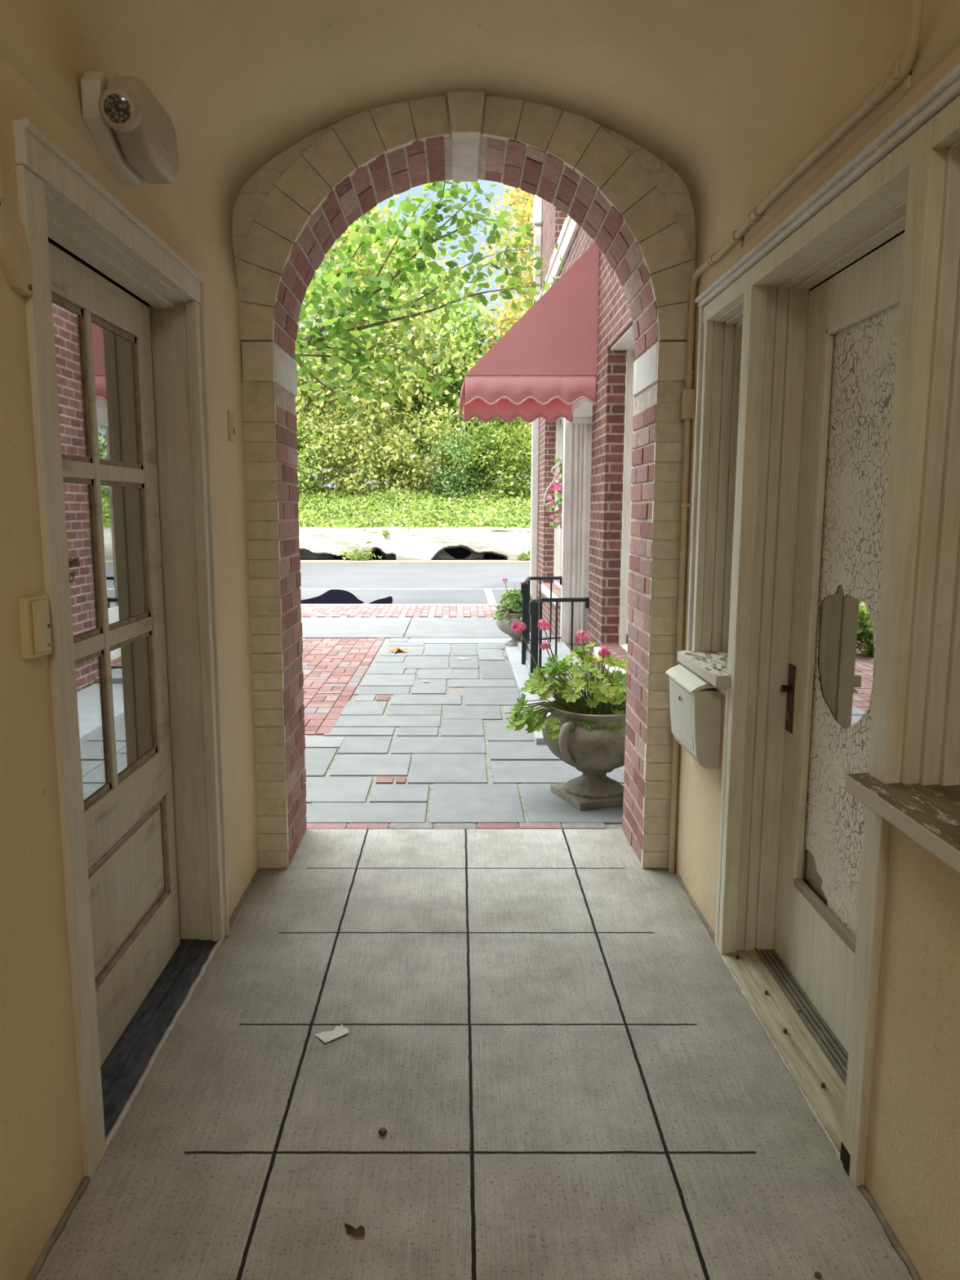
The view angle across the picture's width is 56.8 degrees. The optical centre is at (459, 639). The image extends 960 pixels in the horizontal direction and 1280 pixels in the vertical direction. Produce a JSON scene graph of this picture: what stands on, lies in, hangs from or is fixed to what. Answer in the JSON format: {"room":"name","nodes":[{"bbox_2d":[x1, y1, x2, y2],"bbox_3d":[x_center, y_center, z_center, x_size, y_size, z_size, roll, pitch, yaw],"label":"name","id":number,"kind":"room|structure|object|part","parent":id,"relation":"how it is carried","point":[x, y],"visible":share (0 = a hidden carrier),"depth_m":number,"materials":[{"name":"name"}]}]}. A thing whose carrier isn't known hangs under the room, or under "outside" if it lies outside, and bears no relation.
{"room":"covered entrance passageway","nodes":[
{"label":"covered entrance passageway","id":0,"kind":"room"},
{"bbox_2d":[0,54,258,1279],"bbox_3d":[-0.958,0.256,0.533,0.244,2.300,6.180,0,8,0],"label":"wall","id":1,"kind":"structure","parent":0,"point":[42,1165],"depth_m":1.77,"materials":[{"name":"beige paint"}]},
{"bbox_2d":[0,150,32,295],"bbox_3d":[-0.826,-0.925,1.600,0.026,0.556,0.140,0,8,0],"label":"junction cover","id":2,"kind":"object","parent":1,"relation":"attached to","point":[15,258],"visible":1,"depth_m":1.63,"materials":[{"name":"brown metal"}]},
{"bbox_2d":[17,595,52,659],"bbox_3d":[-0.825,-0.025,1.735,0.026,0.122,0.096,0,8,0],"label":"plate","id":3,"kind":"object","parent":1,"relation":"attached to","point":[33,611],"visible":1,"depth_m":1.71,"materials":[{"name":"beige plastic"}]},
{"bbox_2d":[13,117,229,1178],"bbox_3d":[-0.928,0.044,2.399,0.244,2.238,1.165,0,8,0],"label":"door","id":4,"kind":"structure","parent":1,"relation":"in","point":[115,317],"depth_m":2.50,"materials":[{"name":"beige paint"}]},
{"bbox_3d":[-0.970,-0.629,2.135,0.004,0.395,0.349,0,8,0],"label":"glass pane","id":5,"kind":"part","parent":4,"relation":"part of","materials":[{"name":"white"}]},
{"bbox_3d":[-0.970,-0.196,2.198,0.004,0.420,0.349,0,8,0],"label":"glass pane","id":6,"kind":"part","parent":4,"relation":"part of","materials":[{"name":"white"}]},
{"bbox_3d":[-0.970,0.240,2.262,0.004,0.398,0.349,0,8,0],"label":"glass pane","id":7,"kind":"part","parent":4,"relation":"part of","materials":[{"name":"white"}]},
{"bbox_3d":[-0.970,-0.683,2.501,0.004,0.395,0.355,0,8,0],"label":"glass pane","id":8,"kind":"part","parent":4,"relation":"part of","materials":[{"name":"white"}]},
{"bbox_3d":[-0.970,-0.250,2.564,0.004,0.420,0.355,0,8,0],"label":"glass pane","id":9,"kind":"part","parent":4,"relation":"part of","materials":[{"name":"white"}]},
{"bbox_3d":[-0.976,0.724,2.544,0.028,0.350,0.765,0,8,0],"label":"panel","id":10,"kind":"part","parent":4,"relation":"part of","materials":[{"name":"grey paint"}]},
{"bbox_3d":[-0.966,0.724,2.543,0.013,0.340,0.762,0,8,0],"label":"panel moulding","id":11,"kind":"part","parent":4,"relation":"part of","materials":[{"name":"white wood"}]},
{"bbox_3d":[-0.970,0.186,2.628,0.004,0.398,0.355,0,8,0],"label":"glass pane","id":12,"kind":"part","parent":4,"relation":"part of","materials":[{"name":"white"}]},
{"bbox_2d":[227,410,235,442],"bbox_3d":[-0.831,-0.777,3.239,0.014,0.108,0.069,0,8,0],"label":"outlet plate","id":13,"kind":"object","parent":1,"relation":"attached to","point":[231,428],"visible":1,"depth_m":3.22,"materials":[{"name":"beige plastic"}]},
{"bbox_2d":[231,417,234,435],"bbox_3d":[-0.827,-0.777,3.239,0.004,0.060,0.031,0,8,0],"label":"receptacle","id":14,"kind":"object","parent":13,"relation":"attached to","point":[232,419],"depth_m":3.23,"materials":[{"name":"beige plastic"}]},
{"bbox_2d":[103,939,843,1166],"bbox_3d":[0.025,1.119,2.554,1.730,0.018,1.131,0,8,0],"label":"trim","id":15,"kind":"structure","parent":1,"relation":"attached to","point":[117,1126],"depth_m":2.41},
{"bbox_2d":[26,867,922,1279],"bbox_3d":[0.029,1.388,0.714,1.742,0.022,6.012,0,8,0],"label":"trim","id":16,"kind":"structure","parent":1,"relation":"attached to","point":[892,1238],"depth_m":1.87,"materials":[{"name":"beige wood"}]},
{"bbox_2d":[298,492,530,533],"bbox_3d":[-3.000,-5.538,38.049,26.000,1.460,23.100,0,8,0],"label":"floor","id":17,"kind":"structure","parent":0,"point":[493,507],"depth_m":27.79,"materials":[{"name":"plant"}]},
{"bbox_2d":[295,411,343,500],"bbox_3d":[-5.500,-5.871,30.228,2.814,4.023,3.231,4,9,24],"label":"shrub","id":18,"kind":"object","parent":17,"relation":"on","point":[302,485],"visible":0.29,"depth_m":29.80,"materials":[{"name":"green plant"}]},
{"bbox_2d":[296,399,431,497],"bbox_3d":[-3.908,-6.074,30.334,5.627,4.398,3.183,-1,8,-9],"label":"shrub","id":19,"kind":"object","parent":17,"relation":"on","point":[334,432],"visible":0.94,"depth_m":29.82,"materials":[{"name":"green plant"}]},
{"bbox_2d":[297,484,530,529],"bbox_3d":[-3.004,-4.302,28.781,22.106,1.734,4.514,0,8,0],"label":"ground cover","id":20,"kind":"structure","parent":17,"relation":"on","point":[426,504],"depth_m":28.37,"materials":[{"name":"green plant"}]},
{"bbox_2d":[365,395,471,497],"bbox_3d":[-0.990,-6.226,30.687,3.630,4.593,3.316,3,9,17],"label":"shrub","id":21,"kind":"object","parent":17,"relation":"on","point":[417,482],"visible":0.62,"depth_m":30.20,"materials":[{"name":"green plant"}]},
{"bbox_2d":[424,426,487,501],"bbox_3d":[-0.189,-5.505,30.211,2.281,3.308,2.386,0,8,0],"label":"shrub","id":22,"kind":"object","parent":17,"relation":"on","point":[448,482],"visible":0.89,"depth_m":29.73,"materials":[{"name":"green plant"}]},
{"bbox_2d":[455,417,531,500],"bbox_3d":[1.564,-5.744,30.085,3.351,3.815,2.590,-2,8,-11],"label":"shrub","id":23,"kind":"object","parent":17,"relation":"on","point":[485,451],"visible":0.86,"depth_m":29.62,"materials":[{"name":"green plant"}]},
{"bbox_2d":[299,563,529,604],"bbox_3d":[0.000,-1.232,19.780,60.000,0.270,11.300,0,8,0],"label":"road","id":24,"kind":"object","parent":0,"point":[313,575],"visible":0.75,"depth_m":19.38,"materials":[{"name":"grey asphalt"}]},
{"bbox_2d":[300,589,364,604],"bbox_3d":[-2.393,-0.773,15.697,1.640,0.003,2.816,0,8,0],"label":"asphalt","id":25,"kind":"object","parent":24,"relation":"on","point":[332,596],"visible":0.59,"depth_m":15.24,"materials":[{"name":"black asphalt"}]},
{"bbox_2d":[368,595,392,604],"bbox_3d":[-1.303,-0.666,14.961,0.394,0.003,1.494,0,8,0],"label":"asphalt","id":26,"kind":"object","parent":24,"relation":"on","point":[388,600],"visible":0.77,"depth_m":14.83,"materials":[{"name":"black asphalt"}]},
{"bbox_2d":[300,588,520,604],"bbox_3d":[-3.700,-0.773,15.694,10.600,0.004,3.080,0,8,0],"label":"road marking","id":27,"kind":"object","parent":24,"relation":"on","point":[490,597],"depth_m":17.12,"materials":[{"name":"white paint"}]},
{"bbox_2d":[300,560,529,563],"bbox_3d":[0.000,-2.161,26.037,60.000,0.295,1.350,0,8,0],"label":"floor","id":28,"kind":"structure","parent":0,"point":[301,561],"depth_m":25.64,"materials":[{"name":"beige concrete"}]},
{"bbox_2d":[341,541,382,560],"bbox_3d":[-2.902,-2.633,26.464,1.224,0.623,0.608,0,8,0],"label":"tuft","id":29,"kind":"object","parent":28,"relation":"on","point":[356,556],"visible":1,"depth_m":26.41,"materials":[{"name":"green plant"}]},
{"bbox_2d":[516,542,530,560],"bbox_3d":[1.970,-2.642,26.460,0.576,0.593,0.590,0,8,0],"label":"tuft","id":30,"kind":"object","parent":28,"relation":"on","point":[523,556],"visible":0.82,"depth_m":26.36,"materials":[{"name":"green plant"}]},
{"bbox_2d":[300,604,605,829],"bbox_3d":[-1.472,0.189,9.086,13.049,0.054,9.934,0,8,0],"label":"brick paving","id":31,"kind":"structure","parent":0,"point":[321,657],"depth_m":8.26,"materials":[{"name":"red brick"}]},
{"bbox_2d":[294,179,563,427],"bbox_3d":[-2.460,-3.417,8.425,6.778,7.296,3.566,-1,8,-5],"label":"tree","id":32,"kind":"object","parent":31,"relation":"on","point":[350,363],"visible":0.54,"depth_m":7.58,"materials":[{"name":"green plant"}]},
{"bbox_2d":[231,91,695,868],"bbox_3d":[0.018,-0.771,3.670,2.197,3.422,0.506,0,8,0],"label":"archway","id":33,"kind":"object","parent":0,"point":[638,211],"depth_m":3.48,"materials":[{"name":"brick"}]},
{"bbox_2d":[35,605,912,1279],"bbox_3d":[0.000,0.789,5.851,28.000,0.304,16.550,0,8,0],"label":"floor","id":34,"kind":"structure","parent":0,"point":[563,1068],"depth_m":2.38,"materials":[{"name":"tile"}]},
{"bbox_2d":[314,1024,349,1042],"bbox_3d":[-0.361,1.122,2.533,0.088,0.004,0.057,-7,11,-39],"label":"paper scrap","id":35,"kind":"object","parent":34,"relation":"on","point":[339,1031],"visible":1,"depth_m":2.53,"materials":[{"name":"white paper"}]},
{"bbox_2d":[343,1222,364,1236],"bbox_3d":[-0.218,1.221,1.837,0.046,0.010,0.028,0,8,0],"label":"leaf","id":36,"kind":"object","parent":34,"relation":"on","point":[359,1231],"visible":1,"depth_m":1.83,"materials":[{"name":"brown plant"}]},
{"bbox_2d":[377,1127,386,1135],"bbox_3d":[-0.184,1.178,2.128,0.022,0.013,0.021,0,8,0],"label":"pebble","id":37,"kind":"object","parent":34,"relation":"on","point":[382,1131],"visible":1,"depth_m":2.12,"materials":[{"name":"brown stone"}]},
{"bbox_2d":[388,647,407,653],"bbox_3d":[-0.669,0.101,9.366,0.208,0.036,0.230,-4,9,-28],"label":"fallen leaf","id":38,"kind":"object","parent":34,"relation":"on","point":[396,649],"visible":1,"depth_m":9.35,"materials":[{"name":"orange plant"}]},
{"bbox_2d":[300,604,501,605],"bbox_3d":[0.000,-0.418,14.113,28.000,0.300,0.150,0,8,0],"label":"trim","id":39,"kind":"structure","parent":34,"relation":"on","point":[300,604],"depth_m":14.06,"materials":[{"name":"concrete"}]},
{"bbox_2d":[492,577,533,648],"bbox_3d":[0.618,-0.304,9.638,0.504,0.770,0.507,-7,11,-41],"label":"urn","id":40,"kind":"object","parent":34,"relation":"on","point":[512,602],"visible":0.63,"depth_m":9.52,"materials":[{"name":"stone"}]},
{"bbox_3d":[0.615,-0.441,9.602,0.467,0.429,0.420,0,8,0],"label":"stem","id":41,"kind":"part","parent":40,"relation":"part of","materials":[{"name":"green plant"}]},
{"bbox_2d":[496,611,530,645],"bbox_3d":[0.620,-0.126,9.643,0.438,0.368,0.438,0,8,0],"label":"bowl","id":42,"kind":"object","parent":40,"relation":"on","point":[504,620],"depth_m":9.50,"materials":[{"name":"stone"}]},
{"bbox_2d":[505,618,626,810],"bbox_3d":[0.656,0.353,4.560,0.850,0.940,0.555,0,8,0],"label":"potted plant","id":43,"kind":"object","parent":34,"relation":"on","point":[587,732],"visible":0.84,"depth_m":4.46,"materials":[{"name":"plant"}]},
{"bbox_3d":[0.482,0.461,4.747,0.128,0.232,0.038,6,11,38],"label":"handle","id":44,"kind":"part","parent":43,"relation":"part of","materials":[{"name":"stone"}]},
{"bbox_3d":[0.530,0.517,4.363,0.038,0.232,0.128,6,11,38],"label":"handle","id":45,"kind":"part","parent":43,"relation":"part of","materials":[{"name":"stone"}]},
{"bbox_3d":[0.652,0.178,4.531,0.765,0.507,0.456,0,8,0],"label":"stem","id":46,"kind":"part","parent":43,"relation":"part of","materials":[{"name":"green plant"}]},
{"bbox_2d":[542,696,626,799],"bbox_3d":[0.700,0.561,4.590,0.548,0.460,0.548,0,8,0],"label":"bowl","id":47,"kind":"object","parent":43,"relation":"on","point":[592,740],"depth_m":4.39,"materials":[{"name":"stone"}]},
{"bbox_2d":[814,1271,822,1279],"bbox_3d":[0.700,1.241,1.733,0.014,0.006,0.013,0,8,0],"label":"screw","id":48,"kind":"object","parent":34,"relation":"on","point":[818,1275],"visible":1,"depth_m":1.73,"materials":[{"name":"brown metal"}]},
{"bbox_2d":[0,0,959,291],"bbox_3d":[0.018,-1.266,0.300,1.950,0.801,6.160,0,8,0],"label":"ceiling","id":49,"kind":"structure","parent":0,"point":[732,96],"depth_m":2.66,"materials":[{"name":"beige paint"}]},
{"bbox_2d":[80,71,178,186],"bbox_3d":[-0.774,-1.206,2.095,0.136,0.170,0.344,0,8,0],"label":"emergency light","id":50,"kind":"object","parent":49,"relation":"attached to","point":[134,135],"visible":1,"depth_m":2.04,"materials":[{"name":"white plastic"}]},
{"bbox_3d":[-0.820,-1.210,2.120,0.045,0.170,0.295,0,8,0],"label":"plate","id":51,"kind":"part","parent":50,"relation":"part of","materials":[{"name":"white plastic"}]},
{"bbox_2d":[505,642,591,744],"bbox_3d":[0.802,0.369,7.558,0.630,0.140,3.850,0,8,0],"label":"stone step","id":52,"kind":"structure","parent":0,"point":[520,672],"depth_m":8.23,"materials":[{"name":"grey stone"}]},
{"bbox_2d":[520,576,561,664],"bbox_3d":[0.727,-0.248,8.935,0.310,0.773,1.337,3,9,21],"label":"stair railing","id":53,"kind":"object","parent":52,"relation":"on","point":[525,586],"visible":0.93,"depth_m":8.81,"materials":[{"name":"black metal"}]},
{"bbox_3d":[0.725,-0.598,8.903,0.305,0.071,1.294,3,9,22],"label":"handrail","id":54,"kind":"part","parent":53,"relation":"part of","materials":[{"name":"black metal"}]},
{"bbox_3d":[0.724,0.053,8.996,0.288,0.020,1.286,3,9,22],"label":"rail","id":55,"kind":"part","parent":53,"relation":"part of","materials":[{"name":"black metal"}]},
{"bbox_2d":[528,597,589,673],"bbox_3d":[0.774,-0.018,7.574,0.705,0.711,0.288,-7,11,-40],"label":"stair railing","id":56,"kind":"object","parent":52,"relation":"on","point":[535,633],"visible":0.83,"depth_m":7.62,"materials":[{"name":"black metal"}]},
{"bbox_3d":[0.784,-0.343,7.546,0.670,0.059,0.273,-6,11,-38],"label":"handrail","id":57,"kind":"part","parent":56,"relation":"part of","materials":[{"name":"black metal"}]},
{"bbox_2d":[537,198,632,698],"bbox_3d":[3.808,-3.667,8.175,5.383,7.950,9.260,0,8,0],"label":"wall","id":58,"kind":"structure","parent":0,"point":[615,318],"depth_m":7.00,"materials":[{"name":"brick"}]},
{"bbox_2d":[458,241,599,422],"bbox_3d":[0.555,-2.668,7.882,1.124,1.303,1.508,0,8,0],"label":"awning","id":59,"kind":"object","parent":58,"relation":"attached to","point":[545,362],"visible":0.98,"depth_m":7.20,"materials":[{"name":"red fabric"}]},
{"bbox_2d":[529,195,542,599],"bbox_3d":[1.061,-3.231,12.443,0.112,5.750,0.240,0,8,0],"label":"downspout","id":60,"kind":"object","parent":58,"relation":"attached to","point":[537,206],"visible":0.52,"depth_m":12.49,"materials":[{"name":"metal"}]},
{"bbox_2d":[538,417,563,606],"bbox_3d":[1.232,-1.632,10.701,0.330,2.230,2.150,0,8,0],"label":"window","id":61,"kind":"structure","parent":58,"relation":"in","point":[559,422],"depth_m":11.64,"materials":[{"name":"white paint"}]},
{"bbox_3d":[1.202,-0.579,10.856,0.270,0.101,2.150,0,8,0],"label":"sill","id":62,"kind":"part","parent":61,"relation":"part of","materials":[{"name":"white paint"}]},
{"bbox_2d":[543,457,562,528],"bbox_3d":[1.194,-1.721,10.447,0.305,0.835,0.325,6,10,34],"label":"flower wreath","id":63,"kind":"object","parent":61,"relation":"hanging from","point":[557,521],"visible":0.69,"depth_m":10.42,"materials":[{"name":"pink plant"}]},
{"bbox_3d":[1.267,-1.677,10.695,0.260,2.140,2.050,0,8,0],"label":"frame","id":64,"kind":"part","parent":61,"relation":"part of","materials":[{"name":"white paint"}]},
{"bbox_2d":[537,216,579,300],"bbox_3d":[1.102,-3.936,8.004,0.070,0.230,8.960,0,8,0],"label":"trim","id":65,"kind":"structure","parent":58,"relation":"attached to","point":[570,230],"depth_m":9.35,"materials":[{"name":"wood"}]},
{"bbox_2d":[550,214,568,264],"bbox_3d":[1.232,-5.275,9.562,0.330,1.970,1.550,0,8,0],"label":"window","id":66,"kind":"structure","parent":58,"relation":"in","point":[566,219],"depth_m":9.46,"materials":[{"name":"white paint"}]},
{"bbox_2d":[560,398,592,644],"bbox_3d":[1.252,-1.064,8.516,0.350,2.480,1.840,0,8,0],"label":"door","id":67,"kind":"structure","parent":58,"relation":"in","point":[577,435],"depth_m":9.29,"materials":[{"name":"white paint"}]},
{"bbox_2d":[593,324,635,682],"bbox_3d":[1.232,-0.835,5.462,0.330,2.350,2.910,0,8,0],"label":"window","id":68,"kind":"structure","parent":58,"relation":"in","point":[626,342],"depth_m":6.80,"materials":[{"name":"white paint"}]},
{"bbox_3d":[1.202,0.278,5.625,0.270,0.101,2.910,0,8,0],"label":"sill","id":69,"kind":"part","parent":68,"relation":"part of","materials":[{"name":"white paint"}]},
{"bbox_3d":[1.267,-0.879,5.455,0.260,2.260,2.810,0,8,0],"label":"frame","id":70,"kind":"part","parent":68,"relation":"part of","materials":[{"name":"white paint"}]},
{"bbox_2d":[674,45,959,1279],"bbox_3d":[1.016,0.256,0.533,0.247,2.300,6.180,0,8,0],"label":"wall","id":71,"kind":"structure","parent":0,"point":[913,1171],"depth_m":1.77,"materials":[{"name":"beige paint"}]},
{"bbox_2d":[665,663,722,768],"bbox_3d":[0.838,0.266,3.210,0.109,0.305,0.379,0,8,0],"label":"mailbox","id":72,"kind":"object","parent":71,"relation":"attached to","point":[695,704],"visible":0.84,"depth_m":3.05,"materials":[{"name":"white metal"}]},
{"bbox_3d":[0.805,0.266,3.210,0.018,0.185,0.305,0,8,0],"label":"panel","id":73,"kind":"part","parent":72,"relation":"part of","materials":[{"name":"white metal"}]},
{"bbox_3d":[0.838,0.134,3.191,0.109,0.039,0.379,0,8,0],"label":"lid","id":74,"kind":"part","parent":72,"relation":"part of","materials":[{"name":"white metal"}]},
{"bbox_2d":[668,0,924,873],"bbox_3d":[0.807,-0.248,2.636,0.180,2.688,1.756,0,8,0],"label":"conduit","id":75,"kind":"object","parent":71,"relation":"attached to","point":[901,69],"visible":0.98,"depth_m":2.87,"materials":[{"name":"beige metal"}]},
{"bbox_2d":[686,62,959,1186],"bbox_3d":[0.969,0.055,2.158,0.236,2.266,2.455,0,8,0],"label":"door","id":76,"kind":"structure","parent":71,"relation":"in","point":[835,375],"depth_m":2.50,"materials":[{"name":"beige paint"}]},
{"bbox_2d":[677,299,743,944],"bbox_3d":[0.941,-0.076,3.107,0.219,2.170,0.520,0,8,0],"label":"window","id":77,"kind":"structure","parent":76,"relation":"attached to","point":[710,664],"depth_m":3.20,"materials":[{"name":"beige paint"}]},
{"bbox_3d":[0.941,0.089,3.131,0.219,0.057,0.520,0,8,0],"label":"sill","id":78,"kind":"part","parent":77,"relation":"part of","materials":[{"name":"paint"}]},
{"bbox_3d":[0.885,0.131,3.142,0.036,0.030,0.470,0,8,0],"label":"apron moulding","id":79,"kind":"part","parent":77,"relation":"part of","materials":[{"name":"beige paint"}]},
{"bbox_3d":[0.888,0.593,2.959,0.030,0.890,0.035,0,8,0],"label":"apron trim","id":80,"kind":"part","parent":77,"relation":"part of","materials":[{"name":"beige paint"}]},
{"bbox_3d":[0.973,-0.536,3.027,0.136,1.235,0.485,0,8,0],"label":"frame","id":81,"kind":"part","parent":77,"relation":"part of","materials":[{"name":"beige paint"}]},
{"bbox_3d":[1.029,0.152,2.793,0.028,0.024,0.023,0,8,0],"label":"thumb knob","id":82,"kind":"part","parent":76,"relation":"part of","materials":[{"name":"black metal"}]},
{"bbox_3d":[1.045,0.184,2.798,0.008,0.215,0.053,0,8,0],"label":"lock plate","id":83,"kind":"part","parent":76,"relation":"part of","materials":[{"name":"brown metal"}]},
{"bbox_3d":[0.882,-0.425,2.088,0.062,1.296,2.455,0,8,0],"label":"head moulding","id":84,"kind":"part","parent":76,"relation":"part of","materials":[{"name":"white paint"}]},
{"bbox_3d":[1.069,-0.021,2.357,0.004,1.660,0.590,0,8,0],"label":"glass pane","id":85,"kind":"part","parent":76,"relation":"part of","materials":[{"name":"white"}]},
{"bbox_2d":[845,138,959,873],"bbox_3d":[0.941,-0.259,1.391,0.219,1.310,0.868,0,8,0],"label":"window","id":86,"kind":"structure","parent":71,"relation":"in","point":[925,805],"depth_m":1.74,"materials":[{"name":"beige paint"}]},
{"bbox_3d":[0.941,0.361,1.482,0.219,0.057,0.868,0,8,0],"label":"sill","id":87,"kind":"part","parent":86,"relation":"part of","materials":[{"name":"paint"}]},
{"bbox_3d":[0.973,-0.278,1.365,0.136,1.265,0.802,0,8,0],"label":"frame","id":88,"kind":"part","parent":86,"relation":"part of","materials":[{"name":"beige paint"}]},
{"bbox_2d":[808,229,905,291],"bbox_3d":[2.620,-0.088,1.847,2.960,2.800,3.480,0,8,0],"label":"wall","id":89,"kind":"structure","parent":0,"point":[903,231],"depth_m":3.33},
{"bbox_3d":[0.000,-6.781,58.004,120.000,0.380,63.250,0,8,0],"label":"floor","id":90,"kind":"structure","parent":0,"visible":0},
{"bbox_2d":[295,197,476,488],"bbox_3d":[-4.249,-11.257,31.617,9.634,16.094,7.618,2,8,10],"label":"broadleaf tree","id":91,"kind":"object","parent":90,"relation":"on","point":[309,400],"visible":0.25,"depth_m":30.11,"materials":[{"name":"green plant"}]},
{"bbox_2d":[295,194,531,491],"bbox_3d":[-2.410,-13.498,42.074,17.863,17.508,8.376,1,8,4],"label":"broadleaf tree","id":92,"kind":"object","parent":90,"relation":"on","point":[470,289],"visible":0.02,"depth_m":41.35,"materials":[{"name":"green plant"}]},
{"bbox_2d":[298,526,530,559],"bbox_3d":[-3.000,-2.943,26.975,22.000,0.979,0.967,0,8,0],"label":"sidewalk","id":93,"kind":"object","parent":90,"relation":"on","point":[479,543],"visible":0.22,"depth_m":26.66,"materials":[{"name":"beige concrete"}]},
{"bbox_2d":[382,528,391,537],"bbox_3d":[-2.204,-3.200,26.590,0.289,0.232,0.417,-2,9,-15],"label":"tuft","id":94,"kind":"object","parent":93,"relation":"on","point":[386,532],"visible":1,"depth_m":26.52,"materials":[{"name":"green plant"}]},
{"bbox_2d":[342,243,531,484],"bbox_3d":[-0.488,-9.030,33.360,8.213,11.183,6.079,0,8,0],"label":"broadleaf tree","id":95,"kind":"object","parent":90,"relation":"on","point":[470,326],"visible":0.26,"depth_m":32.39,"materials":[{"name":"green plant"}]},
{"bbox_2d":[447,182,534,446],"bbox_3d":[2.473,-11.055,33.977,6.708,15.013,5.889,-8,11,-42],"label":"broadleaf tree","id":96,"kind":"object","parent":90,"relation":"on","point":[526,215],"visible":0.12,"depth_m":32.96,"materials":[{"name":"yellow plant"}]},
{"bbox_2d":[485,266,533,446],"bbox_3d":[5.458,-13.016,43.927,9.371,16.009,8.324,3,9,17],"label":"broadleaf tree","id":97,"kind":"object","parent":90,"relation":"on","point":[521,305],"visible":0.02,"depth_m":44.00,"materials":[{"name":"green plant"}]}
]}

